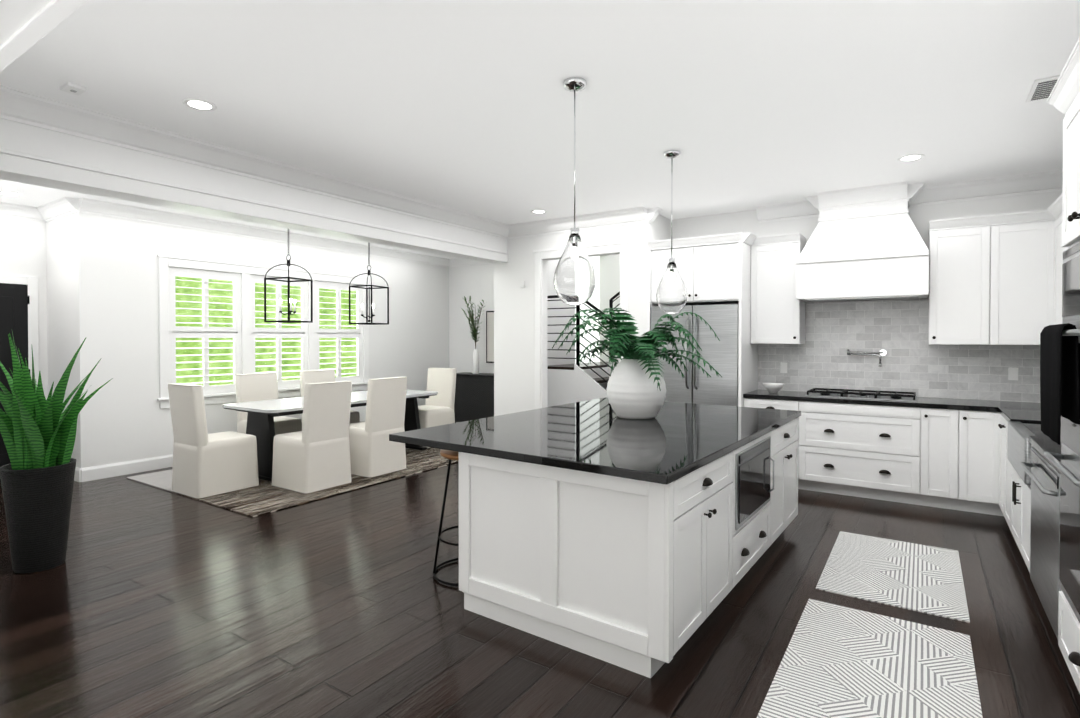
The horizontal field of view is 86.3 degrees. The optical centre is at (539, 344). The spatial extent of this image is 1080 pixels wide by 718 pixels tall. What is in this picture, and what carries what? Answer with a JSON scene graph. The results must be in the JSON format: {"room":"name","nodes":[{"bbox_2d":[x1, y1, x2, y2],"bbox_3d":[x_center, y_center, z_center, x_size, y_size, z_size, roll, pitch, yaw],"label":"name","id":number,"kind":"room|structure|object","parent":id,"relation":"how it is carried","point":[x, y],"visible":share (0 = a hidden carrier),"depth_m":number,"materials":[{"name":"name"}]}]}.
{"room":"kitchen","nodes":[
{"label":"kitchen","id":0,"kind":"room"},
{"bbox_2d":[0,216,47,399],"bbox_3d":[-5.977,-0.032,5.800,0.120,2.900,1.810,0,1,34],"label":"wall","id":1,"kind":"structure","parent":0,"point":[21,240],"depth_m":6.27,"materials":[{"name":"white paint"}]},
{"bbox_2d":[0,283,29,466],"bbox_3d":[-5.805,0.384,5.925,0.027,2.055,0.862,0,1,34],"label":"hall door","id":2,"kind":"structure","parent":1,"relation":"in","point":[14,301],"depth_m":6.14,"materials":[{"name":"black paint"}]},
{"bbox_2d":[0,275,38,383],"bbox_3d":[-5.813,0.342,5.923,0.022,2.150,1.030,0,1,34],"label":"door frame","id":3,"kind":"structure","parent":1,"relation":"attached to","point":[33,323],"depth_m":6.29,"materials":[{"name":"white paint"}]},
{"bbox_2d":[0,202,47,221],"bbox_3d":[-5.913,-1.416,5.671,0.114,0.130,1.690,0,1,34],"label":"crown molding","id":4,"kind":"structure","parent":1,"relation":"attached to","point":[11,210],"depth_m":6.16,"materials":[{"name":"white paint"}]},
{"bbox_2d":[0,0,87,71],"bbox_3d":[-0.701,-1.221,1.225,3.440,0.424,0.289,0,1,34],"label":"header beam","id":5,"kind":"structure","parent":0,"point":[25,25],"depth_m":1.82,"materials":[{"name":"white paint"}]},
{"bbox_2d":[44,214,75,458],"bbox_3d":[-5.122,-0.037,6.246,0.810,2.900,0.120,0,1,34],"label":"wall","id":6,"kind":"structure","parent":0,"point":[44,252],"depth_m":6.20,"materials":[{"name":"white paint"}]},
{"bbox_2d":[36,199,73,220],"bbox_3d":[-5.087,-1.420,6.067,0.810,0.130,0.114,0,1,34],"label":"crown molding","id":7,"kind":"structure","parent":6,"relation":"attached to","point":[58,208],"depth_m":6.17,"materials":[{"name":"white paint"}]},
{"bbox_2d":[74,467,77,481],"bbox_3d":[-5.122,1.344,6.179,0.900,0.140,0.016,0,1,34],"label":"baseboard","id":8,"kind":"structure","parent":6,"relation":"attached to","point":[75,477],"depth_m":5.96,"materials":[{"name":"white paint"}]},
{"bbox_2d":[0,85,508,263],"bbox_3d":[-1.972,-1.249,5.230,0.458,0.454,5.320,0,1,34],"label":"header beam","id":9,"kind":"structure","parent":0,"point":[50,143],"depth_m":4.28,"materials":[{"name":"white paint"}]},
{"bbox_2d":[74,212,448,467],"bbox_3d":[-3.203,-0.059,8.290,0.120,2.900,5.650,0,1,34],"label":"wall","id":10,"kind":"structure","parent":0,"point":[123,416],"depth_m":6.45,"materials":[{"name":"white paint"}]},
{"bbox_2d":[77,454,172,481],"bbox_3d":[-3.184,1.322,8.211,0.016,0.140,5.546,0,1,34],"label":"baseboard","id":11,"kind":"structure","parent":10,"relation":"attached to","point":[115,469],"depth_m":6.22,"materials":[{"name":"white paint"}]},
{"bbox_2d":[60,197,447,266],"bbox_3d":[-3.171,-1.442,8.113,0.114,0.130,5.644,0,1,34],"label":"crown molding","id":12,"kind":"structure","parent":10,"relation":"attached to","point":[67,205],"depth_m":7.07,"materials":[{"name":"white paint"}]},
{"bbox_2d":[157,254,369,408],"bbox_3d":[-3.523,-0.155,7.763,0.170,1.745,3.000,0,1,34],"label":"dining room window","id":13,"kind":"structure","parent":10,"relation":"in","point":[243,332],"depth_m":7.36,"materials":[{"name":"white paint"}]},
{"bbox_2d":[449,264,493,372],"bbox_3d":[-0.618,-0.076,9.891,2.650,2.900,0.120,0,1,34],"label":"wall","id":14,"kind":"structure","parent":0,"point":[475,283],"depth_m":10.26,"materials":[{"name":"white paint"}]},
{"bbox_2d":[448,258,489,266],"bbox_3d":[-0.583,-1.459,9.713,2.410,0.130,0.114,0,1,34],"label":"crown molding","id":15,"kind":"structure","parent":14,"relation":"attached to","point":[455,262],"depth_m":10.25,"materials":[{"name":"white paint"}]},
{"bbox_2d":[486,311,493,362],"bbox_3d":[-0.642,-0.125,9.810,0.680,0.900,0.035,0,1,34],"label":"picture","id":16,"kind":"object","parent":14,"relation":"attached to","point":[489,336],"visible":0.29,"depth_m":9.94,"materials":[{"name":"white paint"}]},
{"bbox_2d":[0,422,1079,717],"bbox_3d":[-1.649,1.483,4.396,13.500,0.100,14.200,0,1,34],"label":"floor","id":17,"kind":"structure","parent":0,"point":[144,600],"depth_m":3.00,"materials":[{"name":"brown wood"}]},
{"bbox_2d":[0,332,112,573],"bbox_3d":[-3.288,0.670,3.794,0.737,1.538,0.697,0,1,34],"label":"snake plant","id":18,"kind":"object","parent":17,"relation":"on","point":[38,434],"visible":1,"depth_m":3.65,"materials":[{"name":"green plant"}]},
{"bbox_2d":[126,447,458,516],"bbox_3d":[-2.400,1.401,6.877,2.400,0.010,3.500,0,1,34],"label":"dining rug","id":19,"kind":"object","parent":17,"relation":"on","point":[264,497],"visible":0.43,"depth_m":5.59,"materials":[{"name":"carpet"}]},
{"bbox_2d":[168,383,258,497],"bbox_3d":[-3.189,0.892,5.632,0.536,1.036,0.634,0,1,34],"label":"chair","id":20,"kind":"object","parent":19,"relation":"on","point":[205,464],"visible":1,"depth_m":5.42,"materials":[{"name":"white fabric"}]},
{"bbox_2d":[235,373,301,435],"bbox_3d":[-3.240,0.878,6.889,0.634,1.036,0.536,0,1,34],"label":"chair","id":21,"kind":"object","parent":19,"relation":"on","point":[256,387],"visible":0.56,"depth_m":6.88,"materials":[{"name":"white fabric"}]},
{"bbox_2d":[271,381,351,492],"bbox_3d":[-2.287,0.890,5.799,0.634,1.036,0.536,0,1,34],"label":"chair","id":22,"kind":"object","parent":19,"relation":"on","point":[313,455],"visible":1,"depth_m":5.61,"materials":[{"name":"white fabric"}]},
{"bbox_2d":[300,370,359,423],"bbox_3d":[-2.769,0.871,7.597,0.634,1.036,0.536,0,1,34],"label":"chair","id":23,"kind":"object","parent":19,"relation":"on","point":[315,376],"visible":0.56,"depth_m":7.61,"materials":[{"name":"white fabric"}]},
{"bbox_2d":[223,389,437,481],"bbox_3d":[-2.381,1.017,6.920,0.960,0.755,2.400,0,1,34],"label":"dining table","id":24,"kind":"object","parent":19,"relation":"on","point":[262,414],"visible":0.62,"depth_m":6.09,"materials":[{"name":"wood"}]},
{"bbox_2d":[349,377,406,476],"bbox_3d":[-1.871,0.883,6.423,0.634,1.036,0.536,0,1,34],"label":"chair","id":25,"kind":"object","parent":19,"relation":"on","point":[374,451],"visible":0.92,"depth_m":6.20,"materials":[{"name":"white fabric"}]},
{"bbox_2d":[418,368,456,447],"bbox_3d":[-1.553,0.866,8.072,0.536,1.036,0.634,0,1,34],"label":"chair","id":26,"kind":"object","parent":19,"relation":"on","point":[437,409],"visible":0.69,"depth_m":8.12,"materials":[{"name":"white fabric"}]},
{"bbox_2d":[433,449,458,585],"bbox_3d":[-0.451,1.052,3.629,0.446,0.771,0.446,0,1,34],"label":"bar stool","id":27,"kind":"object","parent":17,"relation":"on","point":[450,455],"visible":0.29,"depth_m":3.59,"materials":[{"name":"black metal"}]},
{"bbox_2d":[454,372,493,422],"bbox_3d":[-0.997,0.941,9.794,1.140,0.870,0.450,0,1,34],"label":"base cabinet","id":28,"kind":"object","parent":17,"relation":"on","point":[474,396],"visible":0.48,"depth_m":9.63,"materials":[{"name":"black paint"}]},
{"bbox_2d":[461,296,484,373],"bbox_3d":[-1.138,-0.162,9.747,0.486,1.336,0.300,0,1,34],"label":"vase","id":29,"kind":"object","parent":28,"relation":"on","point":[475,355],"visible":1,"depth_m":9.75,"materials":[{"name":"white ceramic"}]},
{"bbox_2d":[548,291,619,406],"bbox_3d":[2.012,-0.634,7.985,3.585,4.057,1.990,0,1,34],"label":"staircase","id":30,"kind":"structure","parent":17,"relation":"on","point":[574,383],"depth_m":7.94,"materials":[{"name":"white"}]},
{"bbox_2d":[458,414,800,677],"bbox_3d":[0.786,1.002,3.780,1.319,0.876,2.538,0,1,34],"label":"kitchen island","id":31,"kind":"object","parent":17,"relation":"on","point":[599,528],"depth_m":2.76,"materials":[{"name":"white paint"}]},
{"bbox_2d":[389,398,800,489],"bbox_3d":[0.569,0.547,3.929,1.828,0.050,2.638,0,1,34],"label":"island countertop","id":32,"kind":"structure","parent":31,"relation":"on","point":[683,442],"depth_m":3.27,"materials":[{"name":"black stone"}]},
{"bbox_2d":[552,308,721,418],"bbox_3d":[0.716,0.138,4.119,1.204,0.764,1.208,0,1,34],"label":"potted plant","id":33,"kind":"object","parent":32,"relation":"on","point":[636,387],"visible":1,"depth_m":3.96,"materials":[{"name":"white ceramic"}]},
{"bbox_2d":[651,304,738,406],"bbox_3d":[1.773,0.497,6.324,0.940,1.830,0.740,0,1,34],"label":"refrigerator","id":34,"kind":"object","parent":17,"relation":"on","point":[696,385],"visible":0.4,"depth_m":5.99,"materials":[{"name":"metal"}]},
{"bbox_2d":[743,397,798,488],"bbox_3d":[2.452,0.979,5.964,0.520,0.875,0.625,0,1,34],"label":"base cabinet","id":35,"kind":"object","parent":17,"relation":"on","point":[782,403],"depth_m":5.68,"materials":[{"name":"white paint"}]},
{"bbox_2d":[799,401,930,506],"bbox_3d":[3.077,0.983,5.548,1.101,0.875,0.625,0,1,34],"label":"base cabinet","id":36,"kind":"object","parent":17,"relation":"on","point":[849,448],"depth_m":5.25,"materials":[{"name":"white paint"}]},
{"bbox_2d":[743,389,1040,408],"bbox_3d":[3.375,0.528,5.336,2.747,0.040,0.630,0,1,34],"label":"countertop","id":37,"kind":"structure","parent":36,"relation":"on","point":[944,403],"depth_m":5.13,"materials":[{"name":"black stone"}]},
{"bbox_2d":[763,383,783,392],"bbox_3d":[2.418,0.454,5.966,0.216,0.095,0.216,0,1,34],"label":"bowl","id":38,"kind":"object","parent":37,"relation":"on","point":[773,387],"visible":1,"depth_m":5.91,"materials":[{"name":"white ceramic"}]},
{"bbox_2d":[805,388,916,401],"bbox_3d":[3.081,0.481,5.537,0.910,0.050,0.460,0,1,34],"label":"cooktop","id":39,"kind":"object","parent":37,"relation":"in","point":[858,394],"visible":1,"depth_m":5.45,"materials":[{"name":"metal"}]},
{"bbox_2d":[757,598,982,717],"bbox_3d":[1.393,1.450,2.406,0.730,0.008,1.560,0,1,34],"label":"runner rug","id":40,"kind":"object","parent":17,"relation":"on","point":[838,661],"visible":0.88,"depth_m":2.54,"materials":[{"name":"white carpet"}]},
{"bbox_2d":[816,531,969,622],"bbox_3d":[2.260,1.436,3.691,0.730,0.008,1.200,0,1,34],"label":"runner rug","id":41,"kind":"object","parent":17,"relation":"on","point":[926,579],"visible":0.93,"depth_m":3.57,"materials":[{"name":"white carpet"}]},
{"bbox_2d":[931,405,970,511],"bbox_3d":[3.622,0.987,5.185,0.331,0.875,0.625,0,1,34],"label":"base cabinet","id":42,"kind":"object","parent":17,"relation":"on","point":[950,428],"depth_m":4.91,"materials":[{"name":"white paint"}]},
{"bbox_2d":[971,409,990,514],"bbox_3d":[3.826,0.989,5.050,0.400,0.875,0.625,0,1,34],"label":"base cabinet","id":43,"kind":"object","parent":17,"relation":"on","point":[980,456],"depth_m":4.79,"materials":[{"name":"white paint"}]},
{"bbox_2d":[991,409,1006,521],"bbox_3d":[3.813,0.998,4.190,0.752,0.875,0.862,0,1,34],"label":"base cabinet","id":44,"kind":"object","parent":17,"relation":"on","point":[998,422],"depth_m":4.72,"materials":[{"name":"white paint"}]},
{"bbox_2d":[1007,465,1026,556],"bbox_3d":[3.365,1.005,3.491,0.725,0.875,1.040,0,1,34],"label":"base cabinet","id":45,"kind":"object","parent":17,"relation":"on","point":[1016,489],"depth_m":3.74,"materials":[{"name":"white paint"}]},
{"bbox_2d":[1023,441,1061,639],"bbox_3d":[2.859,1.013,2.731,0.725,0.875,0.906,0,1,34],"label":"dishwasher","id":46,"kind":"object","parent":17,"relation":"on","point":[1041,526],"depth_m":2.89,"materials":[{"name":"silver metal"}]},
{"bbox_2d":[999,405,1060,472],"bbox_3d":[3.325,0.548,3.431,0.720,0.040,2.595,0,1,34],"label":"countertop","id":47,"kind":"structure","parent":46,"relation":"on","point":[1044,444],"depth_m":3.99,"materials":[{"name":"black stone"}]},
{"bbox_2d":[1007,421,1060,480],"bbox_3d":[3.277,0.680,3.546,0.545,0.275,0.840,0,1,34],"label":"sink","id":48,"kind":"object","parent":47,"relation":"in","point":[1017,431],"depth_m":3.68,"materials":[{"name":"white ceramic"}]},
{"bbox_2d":[1044,38,1079,693],"bbox_3d":[2.362,0.191,2.039,0.795,2.535,0.775,0,1,34],"label":"tall cabinet","id":49,"kind":"object","parent":17,"relation":"on","point":[1064,97],"visible":0.94,"depth_m":2.35,"materials":[{"name":"white paint"}]},
{"bbox_2d":[1040,323,1079,444],"bbox_3d":[2.077,0.148,2.307,0.065,0.455,0.396,0,1,34],"label":"hanging towel","id":50,"kind":"object","parent":49,"relation":"hanging from","point":[1059,379],"visible":0.94,"depth_m":2.25,"materials":[{"name":"black fabric"}]},
{"bbox_2d":[0,0,1079,258],"bbox_3d":[-1.875,-1.506,3.385,9.610,0.100,12.320,0,1,34],"label":"ceiling","id":51,"kind":"structure","parent":0,"point":[466,106],"depth_m":3.30,"materials":[{"name":"white paint"}]},
{"bbox_2d":[60,82,86,94],"bbox_3d":[-2.639,-1.442,3.257,0.120,0.026,0.090,0,1,34],"label":"smoke detector","id":52,"kind":"object","parent":51,"relation":"attached to","point":[72,88],"visible":1,"depth_m":3.24,"materials":[{"name":"white plastic"}]},
{"bbox_2d":[182,98,216,110],"bbox_3d":[-2.067,-1.455,3.501,0.184,0.006,0.184,0,1,34],"label":"recessed light","id":53,"kind":"object","parent":51,"relation":"in","point":[199,104],"visible":1,"depth_m":3.49,"materials":[{"name":"white plastic"}]},
{"bbox_2d":[264,229,312,322],"bbox_3d":[-2.752,-0.863,6.306,0.344,1.246,0.344,0,1,22],"label":"lantern chandelier","id":54,"kind":"object","parent":51,"relation":"hanging from","point":[288,264],"visible":0.79,"depth_m":6.26,"materials":[{"name":"black metal"}]},
{"bbox_2d":[349,243,388,324],"bbox_3d":[-2.143,-0.873,7.221,0.344,1.246,0.344,0,1,22],"label":"lantern chandelier","id":55,"kind":"object","parent":51,"relation":"hanging from","point":[372,305],"visible":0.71,"depth_m":7.22,"materials":[{"name":"black metal"}]},
{"bbox_2d":[530,210,546,213],"bbox_3d":[-0.015,-1.486,6.460,0.184,0.006,0.184,0,1,34],"label":"recessed light","id":56,"kind":"object","parent":51,"relation":"in","point":[538,211],"visible":0.96,"depth_m":6.44,"materials":[{"name":"white plastic"}]},
{"bbox_2d":[554,77,595,304],"bbox_3d":[0.193,-0.836,3.205,0.236,1.234,0.236,0,1,34],"label":"glass pendant light","id":57,"kind":"object","parent":51,"relation":"hanging from","point":[574,279],"visible":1,"depth_m":3.14,"materials":[{"name":"clear glass"}]},
{"bbox_2d":[656,150,687,313],"bbox_3d":[1.010,-0.849,4.415,0.236,1.234,0.236,0,1,34],"label":"glass pendant light","id":58,"kind":"object","parent":51,"relation":"hanging from","point":[671,295],"visible":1,"depth_m":4.35,"materials":[{"name":"clear glass"}]},
{"bbox_2d":[897,154,924,161],"bbox_3d":[2.918,-1.466,4.532,0.184,0.006,0.184,0,1,34],"label":"recessed light","id":59,"kind":"object","parent":51,"relation":"in","point":[911,157],"visible":1,"depth_m":4.51,"materials":[{"name":"white plastic"}]},
{"bbox_2d":[1026,75,1059,101],"bbox_3d":[2.894,-1.447,3.251,0.200,0.016,0.340,0,1,34],"label":"ceiling vent","id":60,"kind":"object","parent":51,"relation":"in","point":[1041,88],"visible":0.46,"depth_m":3.25,"materials":[{"name":"white plastic"}]},
{"bbox_2d":[494,221,653,415],"bbox_3d":[2.760,-1.446,7.118,6.030,5.700,3.070,0,1,34],"label":"wall","id":61,"kind":"structure","parent":0,"point":[514,346],"depth_m":7.32,"materials":[{"name":"white paint"}]},
{"bbox_2d":[533,240,628,408],"bbox_3d":[0.490,0.119,6.856,1.290,2.575,0.150,0,1,34],"label":"door frame","id":62,"kind":"structure","parent":61,"relation":"attached to","point":[541,332],"depth_m":7.11,"materials":[{"name":"white paint"}]},
{"bbox_2d":[508,170,1062,238],"bbox_3d":[1.225,-1.396,4.723,5.690,0.150,4.020,0,1,34],"label":"crown molding","id":63,"kind":"structure","parent":61,"relation":"attached to","point":[1040,182],"depth_m":6.03,"materials":[{"name":"white paint"}]},
{"bbox_2d":[654,214,670,240],"bbox_3d":[1.354,-0.042,6.717,0.130,2.900,0.580,0,1,34],"label":"wall","id":64,"kind":"structure","parent":0,"point":[662,225],"depth_m":6.69,"materials":[{"name":"white paint"}]},
{"bbox_2d":[672,191,1061,402],"bbox_3d":[3.171,-0.033,5.928,4.010,2.900,0.120,0,1,34],"label":"wall","id":65,"kind":"structure","parent":0,"point":[922,216],"depth_m":6.03,"materials":[{"name":"white paint"}]},
{"bbox_2d":[650,232,749,305],"bbox_3d":[1.806,-0.786,6.360,0.950,0.676,0.660,0,1,34],"label":"upper cabinet","id":66,"kind":"object","parent":65,"relation":"attached to","point":[713,269],"depth_m":6.01,"materials":[{"name":"white paint"}]},
{"bbox_2d":[750,232,805,345],"bbox_3d":[2.513,-0.563,6.079,0.479,1.116,0.350,0,1,34],"label":"upper cabinet","id":67,"kind":"object","parent":65,"relation":"attached to","point":[776,315],"depth_m":5.94,"materials":[{"name":"white paint"}]},
{"bbox_2d":[796,182,928,301],"bbox_3d":[3.105,-0.955,5.557,1.072,1.047,0.553,0,1,34],"label":"range hood","id":68,"kind":"object","parent":65,"relation":"attached to","point":[867,243],"visible":0.96,"depth_m":5.40,"materials":[{"name":"white paint"}]},
{"bbox_2d":[758,298,1039,402],"bbox_3d":[3.543,0.033,5.604,2.730,0.944,0.008,0,1,34],"label":"tile backsplash","id":69,"kind":"structure","parent":65,"relation":"attached to","point":[912,360],"depth_m":5.64,"materials":[{"name":"tile"}]},
{"bbox_2d":[780,362,786,372],"bbox_3d":[2.627,0.254,6.207,0.070,0.114,0.008,0,1,34],"label":"electrical outlet","id":70,"kind":"object","parent":69,"relation":"attached to","point":[783,367],"visible":1,"depth_m":6.21,"materials":[{"name":"white plastic"}]},
{"bbox_2d":[847,349,886,366],"bbox_3d":[3.249,0.136,5.734,0.341,0.165,0.104,0,1,34],"label":"pot filler","id":71,"kind":"object","parent":69,"relation":"attached to","point":[883,352],"visible":0.98,"depth_m":5.69,"materials":[{"name":"silver metal"}]},
{"bbox_2d":[1008,367,1017,379],"bbox_3d":[4.226,0.265,5.143,0.070,0.114,0.008,0,1,34],"label":"electrical outlet","id":72,"kind":"object","parent":69,"relation":"attached to","point":[1012,373],"visible":1,"depth_m":5.14,"materials":[{"name":"white plastic"}]},
{"bbox_2d":[928,216,977,344],"bbox_3d":[3.817,-0.553,5.211,0.495,1.116,0.350,0,1,34],"label":"upper cabinet","id":73,"kind":"object","parent":65,"relation":"attached to","point":[953,242],"depth_m":5.11,"materials":[{"name":"white paint"}]},
{"bbox_2d":[978,209,1045,344],"bbox_3d":[4.117,-0.551,4.987,0.491,1.116,0.390,0,1,34],"label":"upper cabinet","id":74,"kind":"object","parent":65,"relation":"attached to","point":[995,279],"depth_m":4.88,"materials":[{"name":"white paint"}]},
{"bbox_2d":[1046,194,1067,325],"bbox_3d":[4.143,-0.544,4.334,0.391,1.116,0.788,0,1,34],"label":"upper cabinet","id":75,"kind":"object","parent":65,"relation":"attached to","point":[1054,249],"depth_m":4.70,"materials":[{"name":"white paint"}]},
{"label":"outside","id":76,"kind":"structure","parent":0,"visible":0},
{"bbox_2d":[175,276,356,385],"bbox_3d":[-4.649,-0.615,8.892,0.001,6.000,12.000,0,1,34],"label":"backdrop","id":77,"kind":"structure","parent":76,"point":[260,301],"depth_m":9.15,"materials":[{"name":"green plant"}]}
]}

